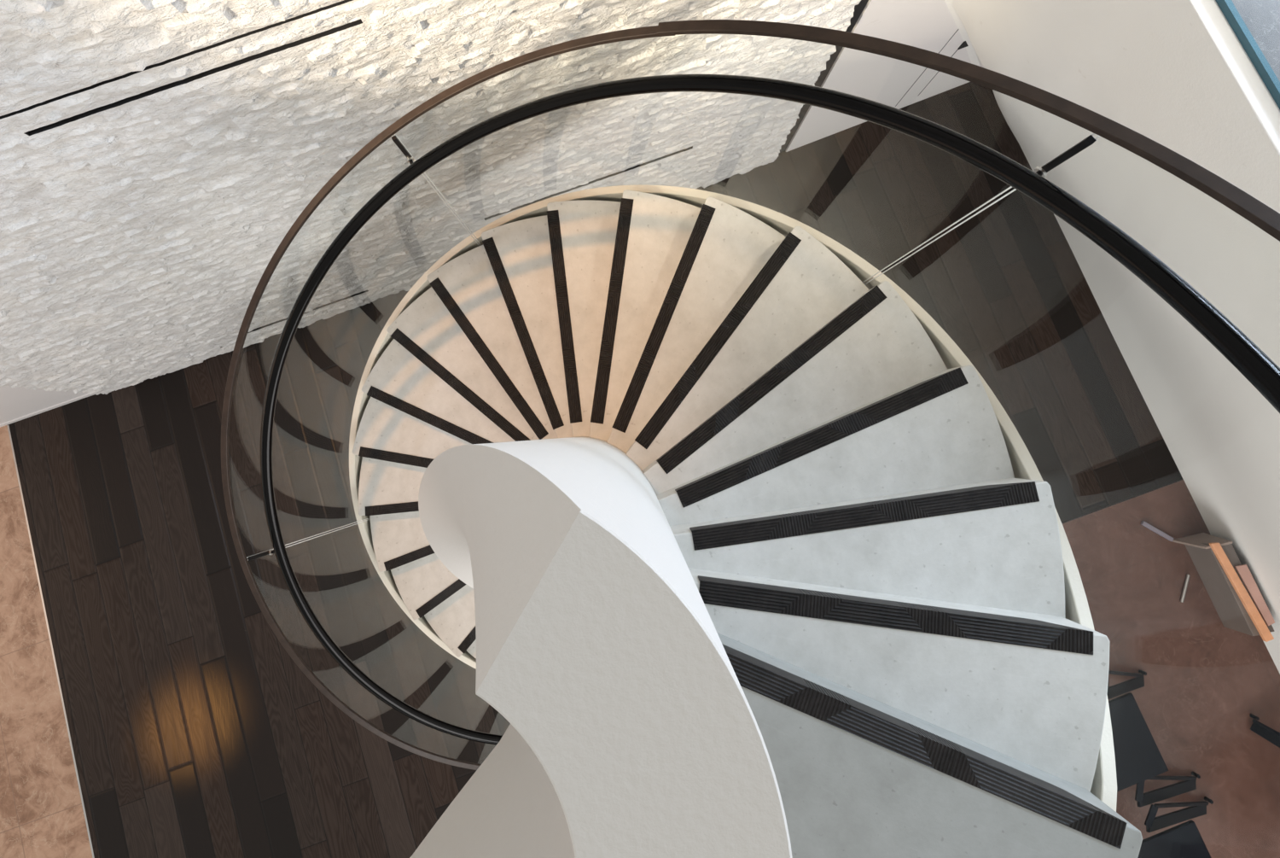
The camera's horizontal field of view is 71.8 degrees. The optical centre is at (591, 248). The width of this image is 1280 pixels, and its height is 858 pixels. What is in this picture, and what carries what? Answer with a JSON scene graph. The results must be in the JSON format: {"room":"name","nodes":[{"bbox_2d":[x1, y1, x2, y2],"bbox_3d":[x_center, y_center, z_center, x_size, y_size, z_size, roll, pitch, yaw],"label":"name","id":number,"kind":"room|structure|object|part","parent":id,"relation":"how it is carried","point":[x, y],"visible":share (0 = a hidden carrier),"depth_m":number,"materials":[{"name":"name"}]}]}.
{"room":"spiral staircase","nodes":[
{"label":"spiral staircase","id":0,"kind":"room"},
{"bbox_2d":[0,385,87,424],"bbox_3d":[-4.784,0.750,2.499,3.620,5.800,0.208,-19,78,-2],"label":"wall","id":1,"kind":"structure","parent":0,"point":[18,402],"depth_m":5.07,"materials":[{"name":"grey paint"}]},
{"bbox_2d":[0,393,95,426],"bbox_3d":[-4.641,1.443,5.291,3.595,0.045,0.008,-19,78,-2],"label":"baseboard","id":2,"kind":"structure","parent":1,"relation":"attached to","point":[87,394],"depth_m":5.32,"materials":[{"name":"grey paint"}]},
{"bbox_2d":[0,0,861,394],"bbox_3d":[-1.038,-0.438,2.999,4.331,5.000,0.264,-19,78,-2],"label":"wall","id":3,"kind":"structure","parent":0,"point":[157,157],"depth_m":3.15,"materials":[{"name":"white stone"}]},
{"bbox_2d":[0,81,1279,857],"bbox_3d":[-0.501,3.240,4.788,13.200,0.050,6.336,-19,78,-2],"label":"floor","id":4,"kind":"structure","parent":0,"point":[194,732],"depth_m":5.06,"materials":[{"name":"brown wood"}]},
{"bbox_2d":[6,424,94,857],"bbox_3d":[-2.505,3.968,4.719,0.013,0.052,6.276,-19,78,-2],"label":"trim","id":5,"kind":"structure","parent":4,"relation":"on","point":[8,429],"depth_m":5.07,"materials":[{"name":"metal"}]},
{"bbox_2d":[349,184,1142,857],"bbox_3d":[-0.036,0.870,2.864,2.312,4.805,2.312,0,78,2],"label":"spiral staircase","id":6,"kind":"structure","parent":4,"relation":"on","point":[740,551],"depth_m":1.92,"materials":[{"name":"grey concrete"}]},
{"bbox_2d":[221,19,1279,769],"bbox_3d":[-0.040,0.835,2.745,2.270,5.008,2.247,0,78,2],"label":"glass balustrade","id":7,"kind":"object","parent":6,"relation":"attached to","point":[1264,217],"visible":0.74,"depth_m":1.78,"materials":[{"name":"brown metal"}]},
{"bbox_3d":[-0.583,0.733,2.801,1.156,2.307,2.268,12,79,5],"label":"rail","id":8,"kind":"part","parent":7,"relation":"part of","materials":[{"name":"brown metal"}]},
{"bbox_2d":[248,74,1279,744],"bbox_3d":[-0.083,0.723,2.217,2.168,3.597,2.104,0,78,2],"label":"handrail","id":9,"kind":"object","parent":7,"relation":"attached to","point":[1253,363],"visible":0.94,"depth_m":1.75,"materials":[{"name":"metal"}]},
{"bbox_3d":[0.694,0.161,1.007,0.533,1.392,1.910,-21,78,-2],"label":"rail","id":10,"kind":"part","parent":7,"relation":"part of","materials":[{"name":"brown metal"}]},
{"bbox_2d":[1106,669,1200,807],"bbox_3d":[2.701,2.561,4.539,0.824,0.450,0.838,-21,78,-2],"label":"chair","id":11,"kind":"object","parent":4,"relation":"on","point":[1138,759],"visible":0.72,"depth_m":4.35,"materials":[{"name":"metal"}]},
{"bbox_3d":[2.784,2.246,4.614,0.412,0.394,0.141,4,78,3],"label":"leg frame","id":12,"kind":"part","parent":11,"relation":"part of","materials":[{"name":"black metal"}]},
{"bbox_3d":[2.512,2.474,4.348,0.520,0.025,0.373,-21,78,-2],"label":"seat","id":13,"kind":"part","parent":11,"relation":"part of","materials":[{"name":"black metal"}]},
{"bbox_3d":[2.939,2.756,4.501,0.513,0.395,0.146,12,79,5],"label":"leg frame","id":14,"kind":"part","parent":11,"relation":"part of","materials":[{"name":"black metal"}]},
{"bbox_2d":[1140,520,1174,541],"bbox_3d":[3.169,1.583,4.942,0.178,0.022,0.022,30,81,8],"label":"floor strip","id":15,"kind":"object","parent":4,"relation":"on","point":[1145,524],"visible":1,"depth_m":4.93,"materials":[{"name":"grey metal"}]},
{"bbox_2d":[1137,796,1213,857],"bbox_3d":[2.873,2.990,4.442,0.820,0.450,0.530,-21,78,-2],"label":"chair","id":16,"kind":"object","parent":4,"relation":"on","point":[1184,840],"visible":1,"depth_m":4.25,"materials":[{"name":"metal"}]},
{"bbox_3d":[2.743,3.050,4.218,0.520,0.025,0.420,-21,78,-2],"label":"seat","id":17,"kind":"part","parent":16,"relation":"part of","materials":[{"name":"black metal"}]},
{"bbox_3d":[2.978,2.843,4.481,0.533,0.395,0.131,6,78,4],"label":"leg frame","id":18,"kind":"part","parent":16,"relation":"part of","materials":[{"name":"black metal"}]},
{"bbox_2d":[1180,574,1190,602],"bbox_3d":[3.281,1.878,4.875,0.017,0.017,0.155,20,80,6],"label":"rod","id":19,"kind":"object","parent":4,"relation":"on","point":[1186,582],"visible":1,"depth_m":4.87,"materials":[{"name":"silver metal"}]},
{"bbox_2d":[1172,532,1274,641],"bbox_3d":[3.427,1.814,4.761,0.178,0.262,0.546,-23,78,-2],"label":"shelf","id":20,"kind":"object","parent":4,"relation":"on","point":[1236,598],"visible":1,"depth_m":4.68,"materials":[{"name":"brown wood"}]},
{"bbox_3d":[3.332,1.599,4.813,0.180,0.234,0.032,-13,78,0],"label":"panel","id":21,"kind":"part","parent":20,"relation":"part of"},
{"bbox_2d":[1249,713,1279,747],"bbox_3d":[3.671,2.808,4.446,0.450,0.450,0.780,-29,79,-4],"label":"bench","id":22,"kind":"object","parent":4,"relation":"on","point":[1268,733],"visible":1,"depth_m":4.66,"materials":[{"name":"metal"}]},
{"bbox_2d":[785,0,971,151],"bbox_3d":[1.743,-1.525,2.700,1.450,5.800,0.204,-19,78,-2],"label":"wall","id":23,"kind":"structure","parent":0,"point":[928,25],"depth_m":4.52,"materials":[{"name":"grey paint"}]},
{"bbox_2d":[779,0,868,152],"bbox_3d":[0.999,-1.261,2.676,0.129,5.800,0.174,-19,78,-2],"label":"trim","id":24,"kind":"structure","parent":23,"relation":"attached to","point":[858,8],"depth_m":4.26,"materials":[{"name":"black metal"}]},
{"bbox_2d":[895,29,958,106],"bbox_3d":[1.839,-1.004,4.811,0.002,1.250,0.014,-19,78,-2],"label":"trim","id":25,"kind":"structure","parent":23,"relation":"attached to","point":[957,29],"depth_m":4.90,"materials":[{"name":"black metal"}]},
{"bbox_2d":[918,49,957,95],"bbox_3d":[1.973,-1.008,5.041,0.002,0.690,0.020,-19,78,-2],"label":"trim","id":26,"kind":"structure","parent":23,"relation":"attached to","point":[957,49],"depth_m":5.13,"materials":[{"name":"black metal"}]},
{"bbox_2d":[957,40,968,49],"bbox_3d":[1.990,-1.101,4.646,0.080,0.150,0.024,-19,78,-2],"label":"trim","id":27,"kind":"structure","parent":23,"relation":"attached to","point":[964,43],"depth_m":4.68,"materials":[{"name":"black metal"}]},
{"bbox_2d":[944,0,1279,673],"bbox_3d":[2.884,1.527,3.192,1.622,3.493,6.075,-21,78,-2],"label":"wall","id":28,"kind":"structure","parent":0,"point":[1152,68],"depth_m":3.00,"materials":[{"name":"beige paint"}]},
{"bbox_2d":[1188,0,1279,156],"bbox_3d":[1.876,0.887,1.579,0.055,0.006,4.860,-21,78,-2],"label":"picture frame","id":29,"kind":"structure","parent":28,"relation":"on","point":[1210,14],"depth_m":1.86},
{"bbox_2d":[1215,0,1279,109],"bbox_3d":[1.891,0.807,1.105,0.013,0.949,4.800,-21,78,-2],"label":"guard","id":30,"kind":"object","parent":29,"relation":"on","point":[1233,17],"visible":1,"depth_m":1.85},
{"bbox_2d":[1231,0,1279,81],"bbox_3d":[3.371,0.314,1.639,3.140,0.011,4.860,-21,78,-2],"label":"floor","id":31,"kind":"structure","parent":0,"point":[1261,18],"depth_m":1.88,"materials":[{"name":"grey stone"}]}
]}

